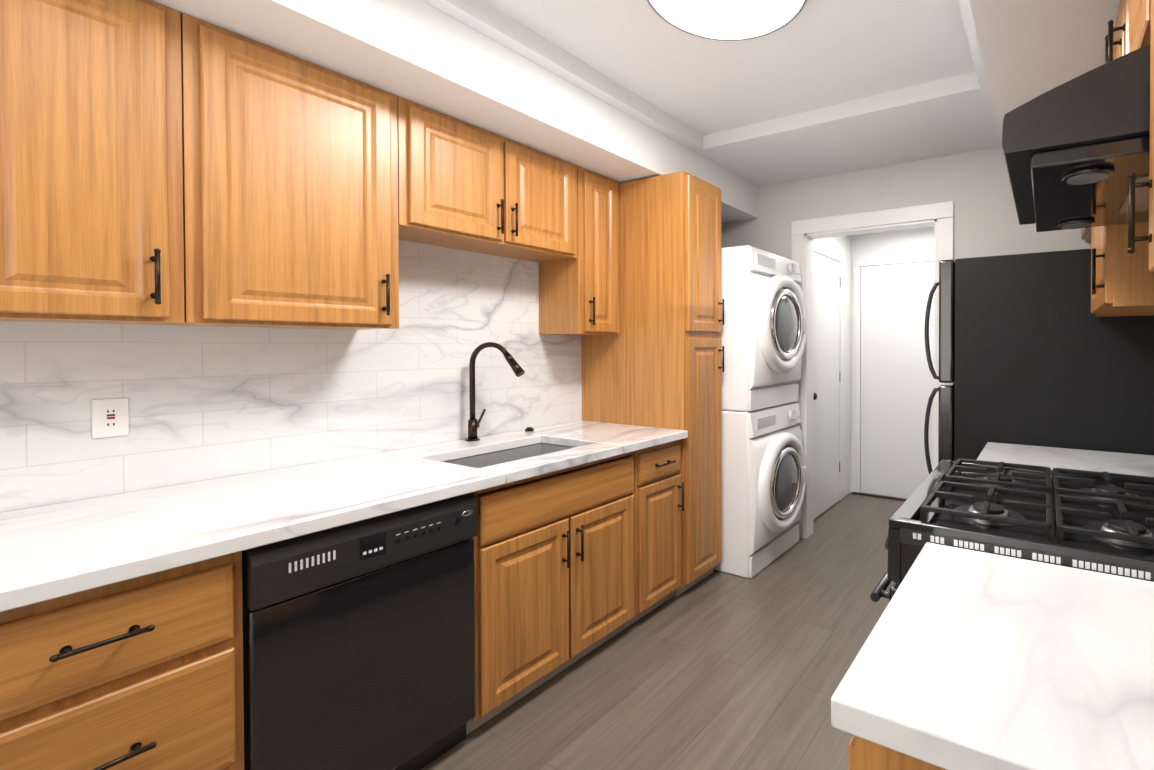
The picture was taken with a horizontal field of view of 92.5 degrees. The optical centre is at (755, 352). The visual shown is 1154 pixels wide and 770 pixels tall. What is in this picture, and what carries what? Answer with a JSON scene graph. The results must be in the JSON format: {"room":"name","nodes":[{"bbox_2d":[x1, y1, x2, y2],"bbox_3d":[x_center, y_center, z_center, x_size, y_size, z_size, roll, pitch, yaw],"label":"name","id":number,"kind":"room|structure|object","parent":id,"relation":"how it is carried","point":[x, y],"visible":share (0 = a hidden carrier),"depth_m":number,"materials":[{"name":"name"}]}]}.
{"room":"kitchen","nodes":[
{"label":"kitchen","id":0,"kind":"room"},
{"bbox_2d":[151,0,757,222],"bbox_3d":[-1.504,-1.096,1.782,0.610,0.230,5.200,0,1,29],"label":"soffit","id":1,"kind":"structure","parent":0,"point":[423,53],"depth_m":1.99,"materials":[{"name":"white paint"}]},
{"bbox_2d":[420,492,904,769],"bbox_3d":[-0.112,1.399,1.846,3.410,0.100,7.010,0,1,29],"label":"floor","id":2,"kind":"structure","parent":0,"point":[717,670],"depth_m":2.16,"materials":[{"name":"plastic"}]},
{"bbox_2d":[0,551,243,769],"bbox_3d":[-1.680,0.916,1.270,0.815,0.879,0.449,0,1,29],"label":"base cabinet","id":3,"kind":"object","parent":2,"relation":"on","point":[143,673],"visible":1,"depth_m":1.12,"materials":[{"name":"brown wood"}]},
{"bbox_2d":[242,492,477,769],"bbox_3d":[-1.349,0.915,1.684,0.598,0.872,0.582,0,1,29],"label":"dishwasher","id":4,"kind":"object","parent":2,"relation":"on","point":[358,645],"visible":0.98,"depth_m":1.50,"materials":[{"name":"black metal"}]},
{"bbox_2d":[466,452,634,734],"bbox_3d":[-1.086,0.903,2.343,0.815,0.879,0.813,0,1,29],"label":"base cabinet","id":5,"kind":"object","parent":2,"relation":"on","point":[554,578],"visible":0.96,"depth_m":2.07,"materials":[{"name":"brown wood"}]},
{"bbox_2d":[0,420,687,612],"bbox_3d":[-1.448,0.451,1.682,0.800,0.040,3.048,0,1,29],"label":"countertop","id":6,"kind":"structure","parent":5,"relation":"on","point":[50,552],"depth_m":1.48,"materials":[{"name":"stone"}]},
{"bbox_2d":[466,342,524,440],"bbox_3d":[-1.242,0.184,2.498,0.278,0.472,0.142,0,1,29],"label":"gooseneck faucet","id":7,"kind":"object","parent":6,"relation":"on","point":[473,423],"visible":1,"depth_m":2.50,"materials":[{"name":"black metal"}]},
{"bbox_2d":[444,443,599,496],"bbox_3d":[-1.057,0.567,2.308,0.460,0.204,0.660,0,1,29],"label":"undermount sink","id":8,"kind":"object","parent":6,"relation":"in","point":[495,458],"depth_m":2.46,"materials":[{"name":"silver metal"}]},
{"bbox_2d":[525,427,533,430],"bbox_3d":[-1.206,0.407,2.800,0.043,0.019,0.044,0,1,29],"label":"button","id":9,"kind":"object","parent":6,"relation":"on","point":[529,429],"visible":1,"depth_m":2.79,"materials":[{"name":"black metal"}]},
{"bbox_2d":[582,171,723,595],"bbox_3d":[-0.611,0.174,3.171,0.835,2.318,0.370,0,1,29],"label":"pantry cabinet","id":10,"kind":"object","parent":2,"relation":"on","point":[656,362],"visible":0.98,"depth_m":2.96,"materials":[{"name":"brown wood"}]},
{"bbox_2d":[627,440,683,626],"bbox_3d":[-0.799,0.897,2.862,0.815,0.879,0.364,0,1,29],"label":"base cabinet","id":11,"kind":"object","parent":2,"relation":"on","point":[657,518],"visible":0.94,"depth_m":2.65,"materials":[{"name":"brown wood"}]},
{"bbox_2d":[714,402,806,577],"bbox_3d":[-0.166,0.837,3.555,0.894,0.983,0.700,0,1,29],"label":"washer","id":12,"kind":"object","parent":2,"relation":"on","point":[764,472],"visible":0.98,"depth_m":3.16,"materials":[{"name":"white metal"}]},
{"bbox_2d":[721,245,806,411],"bbox_3d":[-0.166,-0.148,3.544,0.894,0.983,0.700,0,1,29],"label":"dryer","id":13,"kind":"object","parent":12,"relation":"on","point":[763,333],"visible":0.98,"depth_m":3.15,"materials":[{"name":"white metal"}]},
{"bbox_2d":[848,735,944,769],"bbox_3d":[0.567,0.922,0.774,0.785,0.879,0.601,0,1,29],"label":"base cabinet","id":14,"kind":"object","parent":2,"relation":"on","point":[863,754],"visible":0.08,"depth_m":0.66,"materials":[{"name":"brown wood"}]},
{"bbox_2d":[831,542,1153,769],"bbox_3d":[0.577,0.461,0.759,0.758,0.040,0.616,0,1,29],"label":"countertop","id":15,"kind":"structure","parent":14,"relation":"on","point":[966,659],"depth_m":0.73,"materials":[{"name":"stone"}]},
{"bbox_2d":[870,458,1153,601],"bbox_3d":[0.814,0.836,1.425,0.827,1.035,0.762,0,1,29],"label":"gas range","id":16,"kind":"object","parent":2,"relation":"on","point":[1100,522],"visible":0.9,"depth_m":1.28,"materials":[{"name":"black metal"}]},
{"bbox_2d":[924,249,1153,473],"bbox_3d":[1.458,0.439,2.697,1.019,1.800,0.690,0,1,29],"label":"refrigerator","id":17,"kind":"object","parent":2,"relation":"on","point":[1033,351],"visible":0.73,"depth_m":2.40,"materials":[{"name":"black metal"}]},
{"bbox_3d":[1.253,0.907,2.014,0.785,0.879,0.671,0,1,29],"label":"base cabinet","id":18,"kind":"object","parent":2,"relation":"on","visible":0},
{"bbox_2d":[977,442,1153,476],"bbox_3d":[1.265,0.447,2.002,0.758,0.040,0.682,0,1,29],"label":"countertop","id":19,"kind":"structure","parent":18,"relation":"on","point":[1108,462],"depth_m":2.11,"materials":[{"name":"stone"}]},
{"bbox_2d":[422,0,1000,186],"bbox_3d":[-0.454,-1.294,1.198,3.010,0.180,5.200,0,1,29],"label":"ceiling","id":20,"kind":"structure","parent":0,"point":[816,88],"depth_m":2.44,"materials":[{"name":"white paint"}]},
{"bbox_2d":[647,0,806,40],"bbox_3d":[-0.101,-1.266,1.825,0.580,0.049,0.580,0,1,29],"label":"flush-mount ceiling light","id":21,"kind":"object","parent":20,"relation":"attached to","point":[729,20],"visible":1,"depth_m":1.94,"materials":[{"name":"white"}]},
{"bbox_2d":[814,235,850,502],"bbox_3d":[0.571,0.069,4.436,0.100,2.500,1.190,0,1,29],"label":"wall","id":22,"kind":"structure","parent":0,"point":[841,245],"depth_m":4.82,"materials":[{"name":"white paint"}]},
{"bbox_2d":[813,243,842,519],"bbox_3d":[0.586,0.223,4.275,0.080,2.170,0.900,0,1,29],"label":"hall door","id":23,"kind":"structure","parent":22,"relation":"in","point":[828,393],"depth_m":4.37,"materials":[{"name":"white wood"}]},
{"bbox_2d":[851,227,933,482],"bbox_3d":[1.417,0.065,4.705,1.320,2.500,0.100,0,1,29],"label":"wall","id":24,"kind":"structure","parent":0,"point":[915,241],"depth_m":4.77,"materials":[{"name":"white paint"}]},
{"bbox_2d":[852,253,933,500],"bbox_3d":[1.328,0.225,4.650,0.960,2.182,0.080,0,1,29],"label":"hall door","id":25,"kind":"structure","parent":24,"relation":"in","point":[893,383],"depth_m":4.73,"materials":[{"name":"white wood"}]},
{"bbox_2d":[721,146,1090,260],"bbox_3d":[0.769,-0.042,3.576,3.160,2.740,0.120,0,1,29],"label":"wall","id":26,"kind":"structure","parent":0,"point":[975,186],"depth_m":3.32,"materials":[{"name":"grey paint"}]},
{"bbox_2d":[791,201,953,538],"bbox_3d":[0.775,0.194,3.568,1.100,2.270,0.143,0,1,29],"label":"door frame","id":27,"kind":"structure","parent":26,"relation":"attached to","point":[938,217],"depth_m":3.63,"materials":[{"name":"white wood"}]},
{"bbox_2d":[969,0,1119,182],"bbox_3d":[0.552,-1.082,0.643,0.710,0.230,5.200,0,1,29],"label":"wall","id":28,"kind":"structure","parent":0,"point":[1031,49],"depth_m":1.66,"materials":[{"name":"white paint"}]},
{"bbox_3d":[-1.836,-0.023,1.978,0.150,2.740,5.200,0,1,29],"label":"wall","id":29,"kind":"structure","parent":0,"visible":0},
{"bbox_2d":[0,0,184,324],"bbox_3d":[-1.857,-0.530,1.389,0.375,0.888,0.408,0,1,29],"label":"upper cabinet","id":30,"kind":"object","parent":29,"relation":"attached to","point":[91,198],"visible":1,"depth_m":1.35,"materials":[{"name":"brown wood"}]},
{"bbox_2d":[154,13,398,329],"bbox_3d":[-1.618,-0.535,1.820,0.375,0.888,0.569,0,1,29],"label":"upper cabinet","id":31,"kind":"object","parent":29,"relation":"attached to","point":[290,189],"visible":0.98,"depth_m":1.69,"materials":[{"name":"brown wood"}]},
{"bbox_2d":[0,240,581,512],"bbox_3d":[-1.876,-0.240,1.740,0.008,1.380,3.349,0,1,29],"label":"tile backsplash","id":32,"kind":"structure","parent":29,"relation":"attached to","point":[209,402],"depth_m":1.94,"materials":[{"name":"tile"}]},
{"bbox_2d":[91,398,128,438],"bbox_3d":[-1.953,0.197,1.588,0.008,0.116,0.072,0,1,29],"label":"outlet","id":33,"kind":"object","parent":32,"relation":"attached to","point":[110,417],"visible":1,"depth_m":1.59,"materials":[{"name":"white plastic"}]},
{"bbox_2d":[397,96,577,262],"bbox_3d":[-1.266,-0.742,2.453,0.375,0.488,0.876,0,1,29],"label":"upper cabinet","id":34,"kind":"object","parent":29,"relation":"attached to","point":[462,185],"visible":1,"depth_m":2.29,"materials":[{"name":"brown wood"}]},
{"bbox_2d":[539,166,619,334],"bbox_3d":[-0.978,-0.548,2.976,0.375,0.888,0.307,0,1,29],"label":"upper cabinet","id":35,"kind":"object","parent":29,"relation":"attached to","point":[580,295],"visible":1,"depth_m":2.87,"materials":[{"name":"brown wood"}]},
{"bbox_3d":[0.957,-0.006,0.500,0.150,2.740,5.320,0,1,29],"label":"wall","id":36,"kind":"structure","parent":0,"visible":0},
{"bbox_2d":[1081,227,1090,241],"bbox_3d":[1.775,-0.798,2.522,0.385,0.378,0.725,0,1,29],"label":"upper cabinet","id":37,"kind":"object","parent":36,"relation":"attached to","point":[1086,234],"visible":0.02,"depth_m":2.77,"materials":[{"name":"brown wood"}]},
{"bbox_2d":[1091,222,1153,316],"bbox_3d":[1.433,-0.566,1.909,0.385,0.828,0.676,0,1,29],"label":"upper cabinet","id":38,"kind":"object","parent":36,"relation":"attached to","point":[1122,281],"visible":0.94,"depth_m":1.68,"materials":[{"name":"brown wood"}]},
{"bbox_2d":[1105,0,1150,63],"bbox_3d":[1.082,-0.809,1.272,0.385,0.328,0.766,0,1,29],"label":"upper cabinet","id":39,"kind":"object","parent":36,"relation":"attached to","point":[1130,31],"visible":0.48,"depth_m":1.29,"materials":[{"name":"brown wood"}]},
{"bbox_2d":[1002,44,1149,231],"bbox_3d":[0.985,-0.517,1.329,0.605,0.257,0.764,0,1,29],"label":"under-cabinet range hood","id":40,"kind":"object","parent":39,"relation":"attached to","point":[1076,151],"visible":1,"depth_m":1.11,"materials":[{"name":"grey metal"}]},
{"bbox_2d":[1127,0,1153,271],"bbox_3d":[0.746,-0.552,0.667,0.385,0.828,0.615,0,1,29],"label":"upper cabinet","id":41,"kind":"object","parent":36,"relation":"attached to","point":[1132,238],"visible":1,"depth_m":0.98,"materials":[{"name":"brown wood"}]}
]}

